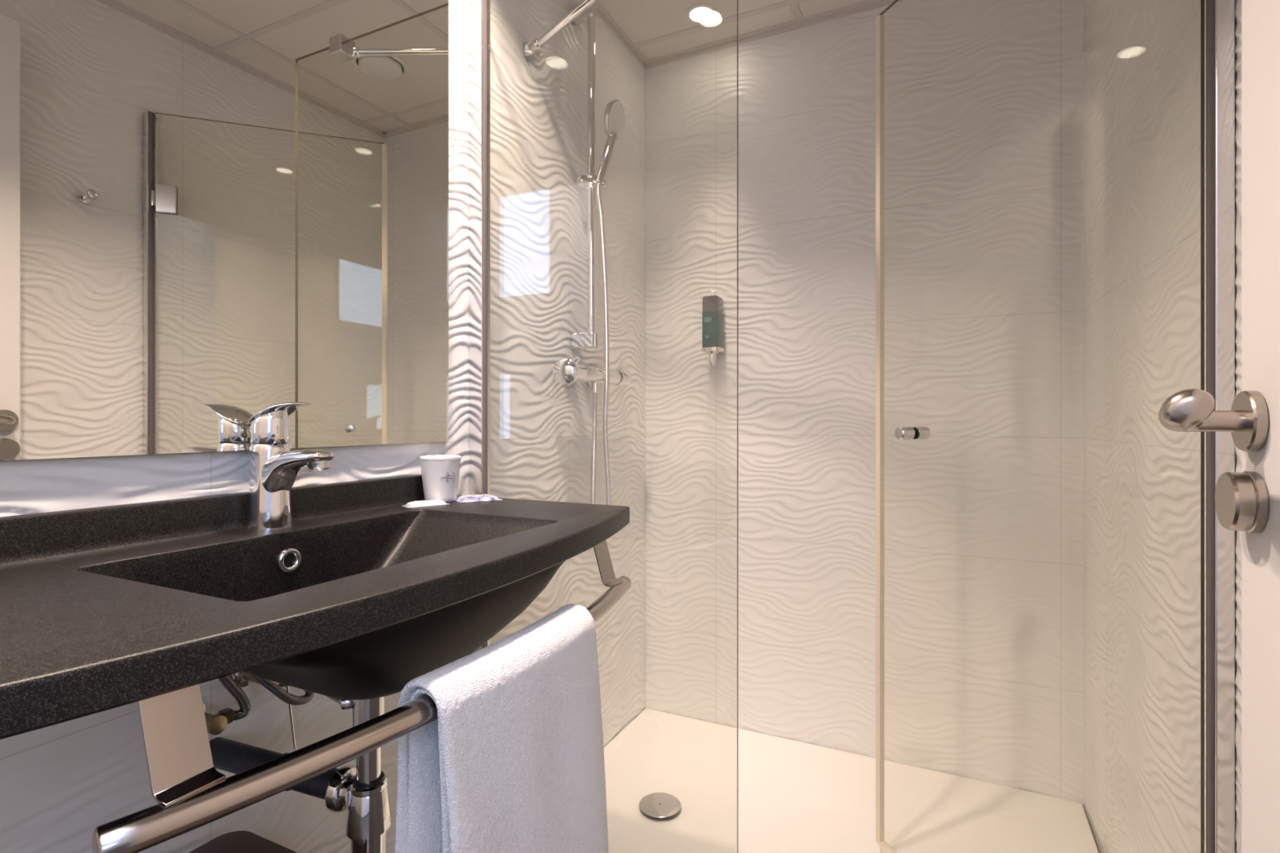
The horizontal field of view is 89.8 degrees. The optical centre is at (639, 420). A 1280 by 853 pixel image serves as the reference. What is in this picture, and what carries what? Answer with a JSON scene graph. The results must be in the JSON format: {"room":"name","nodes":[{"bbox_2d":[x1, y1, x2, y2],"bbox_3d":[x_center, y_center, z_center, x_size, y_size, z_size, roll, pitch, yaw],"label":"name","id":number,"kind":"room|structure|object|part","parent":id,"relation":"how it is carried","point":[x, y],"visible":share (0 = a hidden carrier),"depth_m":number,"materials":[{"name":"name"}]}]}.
{"room":"hotel bathroom","nodes":[
{"label":"hotel bathroom","id":0,"kind":"room"},
{"bbox_2d":[0,0,645,852],"bbox_3d":[-0.488,-0.102,1.393,0.101,2.375,2.122,0,0,26],"label":"wall","id":1,"kind":"structure","parent":0,"point":[60,782],"depth_m":1.61,"materials":[{"name":"tile"}]},
{"bbox_2d":[203,703,235,735],"bbox_3d":[-0.620,0.429,0.920,0.072,0.043,0.052,0,0,26],"label":"angle valve","id":2,"kind":"object","parent":1,"relation":"attached to","point":[216,724],"visible":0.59,"depth_m":0.91,"materials":[{"name":"gold metal"}]},
{"bbox_2d":[214,712,224,716],"bbox_3d":[-0.604,0.429,0.921,0.017,0.017,0.016,0,0,26],"label":"outlet","id":3,"kind":"object","parent":2,"relation":"attached to","point":[220,714],"depth_m":0.92,"materials":[{"name":"gold metal"}]},
{"bbox_2d":[217,675,250,720],"bbox_3d":[-0.594,0.318,0.924,0.026,0.243,0.065,0,0,18],"label":"supply hose","id":4,"kind":"object","parent":2,"relation":"attached to","point":[230,685],"visible":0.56,"depth_m":0.93,"materials":[{"name":"silver metal"}]},
{"bbox_2d":[0,0,448,461],"bbox_3d":[-0.639,-0.602,0.953,0.009,1.297,0.998,0,0,26],"label":"wall mirror","id":5,"kind":"object","parent":1,"relation":"attached to","point":[215,215],"visible":1,"depth_m":0.96,"materials":[{"name":"silver mirror"}]},
{"bbox_2d":[231,670,279,687],"bbox_3d":[-0.587,0.390,0.990,0.072,0.052,0.043,0,0,26],"label":"angle valve","id":6,"kind":"object","parent":1,"relation":"attached to","point":[244,678],"visible":0.28,"depth_m":0.99,"materials":[{"name":"silver metal"}]},
{"bbox_2d":[0,474,629,739],"bbox_3d":[-0.407,0.228,0.853,0.516,0.231,1.020,0,0,26],"label":"countertop","id":7,"kind":"structure","parent":1,"relation":"attached to","point":[366,595],"depth_m":0.74,"materials":[{"name":"black stone"}]},
{"bbox_2d":[249,671,314,705],"bbox_3d":[-0.563,0.326,0.982,0.043,0.250,0.132,0,0,20],"label":"supply hose","id":8,"kind":"object","parent":7,"relation":"attached to","point":[277,691],"visible":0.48,"depth_m":0.99,"materials":[{"name":"silver metal"}]},
{"bbox_2d":[247,402,333,530],"bbox_3d":[-0.528,0.069,0.971,0.156,0.192,0.061,0,0,26],"label":"tap","id":9,"kind":"object","parent":7,"relation":"on","point":[274,468],"visible":1,"depth_m":0.96,"materials":[{"name":"silver metal"}]},
{"bbox_3d":[-0.546,-0.009,0.979,0.113,0.035,0.052,0,0,26],"label":"lever","id":10,"kind":"part","parent":9,"relation":"part of","materials":[{"name":"silver metal"}]},
{"bbox_3d":[-0.523,0.082,0.968,0.146,0.078,0.048,0,0,26],"label":"spout","id":11,"kind":"part","parent":9,"relation":"part of","materials":[{"name":"silver metal"}]},
{"bbox_2d":[209,697,391,852],"bbox_3d":[-0.495,0.516,0.917,0.314,0.344,0.062,0,0,17],"label":"trap","id":12,"kind":"object","parent":7,"relation":"attached to","point":[362,789],"visible":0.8,"depth_m":0.87,"materials":[{"name":"silver metal"}]},
{"bbox_2d":[285,686,339,749],"bbox_3d":[-0.496,0.413,0.955,0.030,0.256,0.247,0,0,-41],"label":"popup linkage","id":13,"kind":"object","parent":12,"relation":"attached to","point":[337,700],"visible":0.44,"depth_m":1.04,"materials":[{"name":"silver metal"}]},
{"bbox_3d":[-0.565,0.413,1.032,0.008,0.256,0.050,0,0,-8],"label":"lift rod","id":14,"kind":"part","parent":13,"relation":"part of","materials":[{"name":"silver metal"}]},
{"bbox_3d":[-0.479,0.393,0.937,0.199,0.027,0.006,0,0,42],"label":"lift lever","id":15,"kind":"part","parent":13,"relation":"part of","materials":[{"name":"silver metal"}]},
{"bbox_2d":[351,831,386,852],"bbox_3d":[-0.373,0.623,0.882,0.045,0.130,0.045,0,0,26],"label":"bottle","id":16,"kind":"object","parent":12,"relation":"on","point":[361,842],"depth_m":0.86,"materials":[{"name":"silver metal"}]},
{"bbox_2d":[352,697,384,727],"bbox_3d":[-0.373,0.384,0.882,0.041,0.079,0.041,0,0,26],"label":"pipe","id":17,"kind":"object","parent":12,"relation":"attached to","point":[363,710],"depth_m":0.86,"materials":[{"name":"silver metal"}]},
{"bbox_2d":[92,540,631,852],"bbox_3d":[-0.197,0.254,0.800,0.131,0.108,0.805,0,0,26],"label":"towel rail","id":18,"kind":"object","parent":7,"relation":"attached to","point":[190,794],"visible":0.63,"depth_m":0.50,"materials":[{"name":"silver metal"}]},
{"bbox_2d":[395,604,608,852],"bbox_3d":[-0.152,0.523,0.793,0.114,0.524,0.354,0,0,26],"label":"towel","id":19,"kind":"object","parent":18,"relation":"hanging from","point":[511,760],"visible":0.98,"depth_m":0.72,"materials":[{"name":"white fabric"}]},
{"bbox_3d":[-0.393,0.270,0.885,0.440,0.148,0.560,0,0,26],"label":"basin bowl","id":20,"kind":"part","parent":7,"relation":"part of","materials":[{"name":"black stone"}]},
{"bbox_2d":[401,499,449,507],"bbox_3d":[-0.414,0.160,1.241,0.082,0.009,0.034,0,0,-40],"label":"sachet","id":21,"kind":"object","parent":7,"relation":"on","point":[433,502],"visible":1,"depth_m":1.23,"materials":[{"name":"white paper"}]},
{"bbox_2d":[419,454,461,502],"bbox_3d":[-0.405,0.118,1.305,0.081,0.093,0.081,0,0,26],"label":"plastic cup","id":22,"kind":"object","parent":7,"relation":"on","point":[440,473],"visible":0.96,"depth_m":1.28,"materials":[{"name":"white plastic"}]},
{"bbox_2d":[455,493,502,502],"bbox_3d":[-0.335,0.159,1.324,0.088,0.010,0.062,0,0,-29],"label":"sachet","id":23,"kind":"object","parent":7,"relation":"on","point":[471,498],"visible":0.98,"depth_m":1.30,"materials":[{"name":"white plastic"}]},
{"bbox_2d":[571,2,606,349],"bbox_3d":[-0.151,-0.719,1.850,0.105,1.022,0.065,0,0,26],"label":"shower rail","id":24,"kind":"object","parent":1,"relation":"attached to","point":[588,340],"visible":0.88,"depth_m":1.84,"materials":[{"name":"silver metal"}]},
{"bbox_3d":[-0.140,-0.730,1.855,0.023,1.000,0.023,0,0,26],"label":"rail","id":25,"kind":"part","parent":24,"relation":"part of","materials":[{"name":"silver metal"}]},
{"bbox_2d":[595,99,625,184],"bbox_3d":[-0.082,-0.798,1.865,0.060,0.247,0.107,0,0,26],"label":"shower","id":26,"kind":"object","parent":24,"relation":"attached to","point":[614,120],"visible":1,"depth_m":1.84,"materials":[{"name":"silver metal"}]},
{"bbox_3d":[-0.097,-0.753,1.847,0.066,0.157,0.027,0,0,-21],"label":"handle","id":27,"kind":"part","parent":26,"relation":"part of","materials":[{"name":"silver metal"}]},
{"bbox_2d":[552,356,631,392],"bbox_3d":[-0.138,-0.124,1.873,0.109,0.090,0.376,0,0,26],"label":"shower mixer","id":28,"kind":"object","parent":1,"relation":"attached to","point":[566,371],"visible":0.95,"depth_m":1.78,"materials":[{"name":"silver metal"}]},
{"bbox_3d":[-0.196,-0.130,1.719,0.071,0.071,0.046,0,0,17],"label":"flow handle","id":29,"kind":"part","parent":28,"relation":"part of","materials":[{"name":"silver metal"}]},
{"bbox_2d":[591,382,599,392],"bbox_3d":[-0.130,-0.097,1.865,0.022,0.034,0.022,0,0,26],"label":"outlet","id":30,"kind":"object","parent":28,"relation":"attached to","point":[595,385],"depth_m":1.86,"materials":[{"name":"silver metal"}]},
{"bbox_2d":[591,182,611,505],"bbox_3d":[-0.111,-0.163,1.873,0.040,1.026,0.091,0,0,26],"label":"shower hose","id":31,"kind":"object","parent":28,"relation":"attached to","point":[606,361],"visible":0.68,"depth_m":1.86,"materials":[{"name":"silver metal"}]},
{"bbox_3d":[-0.061,-0.132,2.006,0.052,0.052,0.068,0,0,26],"label":"thermostat handle","id":32,"kind":"part","parent":28,"relation":"part of","materials":[{"name":"silver metal"}]},
{"bbox_2d":[595,0,648,68],"bbox_3d":[-0.435,-1.281,1.367,0.022,0.020,2.120,0,0,26],"label":"trim","id":33,"kind":"structure","parent":1,"relation":"attached to","point":[602,13],"depth_m":2.13,"materials":[{"name":"white paint"}]},
{"bbox_2d":[634,0,808,48],"bbox_3d":[0.565,-1.290,1.932,1.325,0.005,0.024,0,0,26],"label":"trim","id":34,"kind":"structure","parent":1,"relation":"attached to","point":[780,5],"depth_m":2.08,"materials":[{"name":"white paint"}]},
{"bbox_2d":[598,0,866,59],"bbox_3d":[0.190,-1.330,1.080,1.700,0.080,2.390,0,0,26],"label":"ceiling","id":35,"kind":"structure","parent":0,"point":[642,20],"depth_m":2.06,"materials":[{"name":"white paint"}]},
{"bbox_2d":[685,3,717,23],"bbox_3d":[0.194,-1.288,2.036,0.100,0.005,0.100,0,0,26],"label":"recessed light","id":36,"kind":"object","parent":35,"relation":"in","point":[699,13],"visible":1,"depth_m":2.03,"materials":[{"name":"white plastic"}]},
{"bbox_2d":[644,0,1084,806],"bbox_3d":[0.635,-0.102,2.081,1.326,2.375,0.101,0,0,26],"label":"wall","id":37,"kind":"structure","parent":0,"point":[984,107],"depth_m":1.99,"materials":[{"name":"tile"}]},
{"bbox_2d":[701,290,724,365],"bbox_3d":[0.247,-0.307,2.161,0.059,0.252,0.088,0,0,26],"label":"soap dispenser","id":38,"kind":"object","parent":37,"relation":"attached to","point":[713,308],"visible":1,"depth_m":2.13,"materials":[{"name":"grey"}]},
{"bbox_2d":[644,0,905,69],"bbox_3d":[0.610,-1.281,2.028,1.322,0.020,0.022,0,0,26],"label":"trim","id":39,"kind":"structure","parent":37,"relation":"attached to","point":[867,5],"depth_m":2.12,"materials":[{"name":"white paint"}]},
{"bbox_2d":[787,0,802,20],"bbox_3d":[0.058,-1.290,1.128,0.024,0.005,2.120,0,0,26],"label":"trim","id":40,"kind":"structure","parent":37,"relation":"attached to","point":[794,7],"depth_m":2.01,"materials":[{"name":"white paint"}]},
{"bbox_2d":[1083,0,1241,852],"bbox_3d":[0.820,-0.102,0.760,0.101,2.375,2.126,0,0,24],"label":"wall","id":41,"kind":"structure","parent":0,"point":[1142,68],"depth_m":1.25,"materials":[{"name":"tile"}]},
{"bbox_2d":[875,0,1235,852],"bbox_3d":[0.696,0.028,1.226,0.080,2.026,0.729,0,0,-18],"label":"shower door","id":42,"kind":"structure","parent":41,"relation":"attached to","point":[1220,14],"depth_m":0.90,"materials":[{"name":"clear glass"}]},
{"bbox_3d":[0.598,0.030,1.450,0.034,0.029,0.029,0,0,-19],"label":"knob","id":43,"kind":"part","parent":42,"relation":"part of","materials":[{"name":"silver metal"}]},
{"bbox_2d":[913,426,919,439],"bbox_3d":[0.624,0.030,1.459,0.002,0.027,0.027,0,0,-19],"label":"washer","id":44,"kind":"object","parent":42,"relation":"in","point":[916,429],"depth_m":1.45,"materials":[{"name":"black plastic"}]},
{"bbox_3d":[0.641,0.030,1.465,0.034,0.029,0.029,0,0,-19],"label":"knob","id":45,"kind":"part","parent":42,"relation":"part of","materials":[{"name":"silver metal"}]},
{"bbox_3d":[0.201,1.135,1.103,1.800,0.100,2.440,0,0,26],"label":"floor","id":46,"kind":"structure","parent":0,"visible":0},
{"bbox_2d":[189,831,297,852],"bbox_3d":[-0.519,0.835,0.763,0.272,0.498,0.252,0,0,26],"label":"waste bin","id":47,"kind":"object","parent":46,"relation":"on","point":[237,842],"visible":1,"depth_m":0.89,"materials":[{"name":"black plastic"}]},
{"bbox_2d":[604,708,1098,852],"bbox_3d":[0.394,1.062,1.585,1.314,0.042,0.997,0,0,26],"label":"shower tray","id":48,"kind":"object","parent":46,"relation":"on","point":[671,780],"visible":0.99,"depth_m":1.77,"materials":[{"name":"white ceramic"}]},
{"bbox_2d":[469,0,737,852],"bbox_3d":[-0.055,0.021,1.445,0.634,2.040,0.247,0,0,26],"label":"screen","id":49,"kind":"object","parent":48,"relation":"on","point":[479,10],"visible":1,"depth_m":1.47,"materials":[{"name":"clear glass"}]},
{"bbox_3d":[-0.086,0.025,1.342,0.600,2.020,0.008,0,0,26],"label":"glass pane","id":50,"kind":"part","parent":49,"relation":"part of","materials":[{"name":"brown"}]},
{"bbox_3d":[-0.304,-0.103,0.058,1.597,2.375,0.120,0,0,26],"label":"wall","id":51,"kind":"structure","parent":0,"visible":0},
{"bbox_2d":[1158,0,1279,852],"bbox_3d":[0.381,0.009,0.264,0.133,2.136,0.828,0,0,26],"label":"door","id":52,"kind":"structure","parent":51,"relation":"in","point":[1247,501],"depth_m":0.58,"materials":[{"name":"white paint"}]},
{"bbox_3d":[0.500,-0.008,0.580,0.138,0.038,0.052,0,0,-36],"label":"lever","id":53,"kind":"part","parent":52,"relation":"part of","materials":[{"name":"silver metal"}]},
{"bbox_3d":[0.565,0.001,0.596,0.011,0.056,0.056,0,0,26],"label":"handle","id":54,"kind":"part","parent":52,"relation":"part of","materials":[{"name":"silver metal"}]}
]}

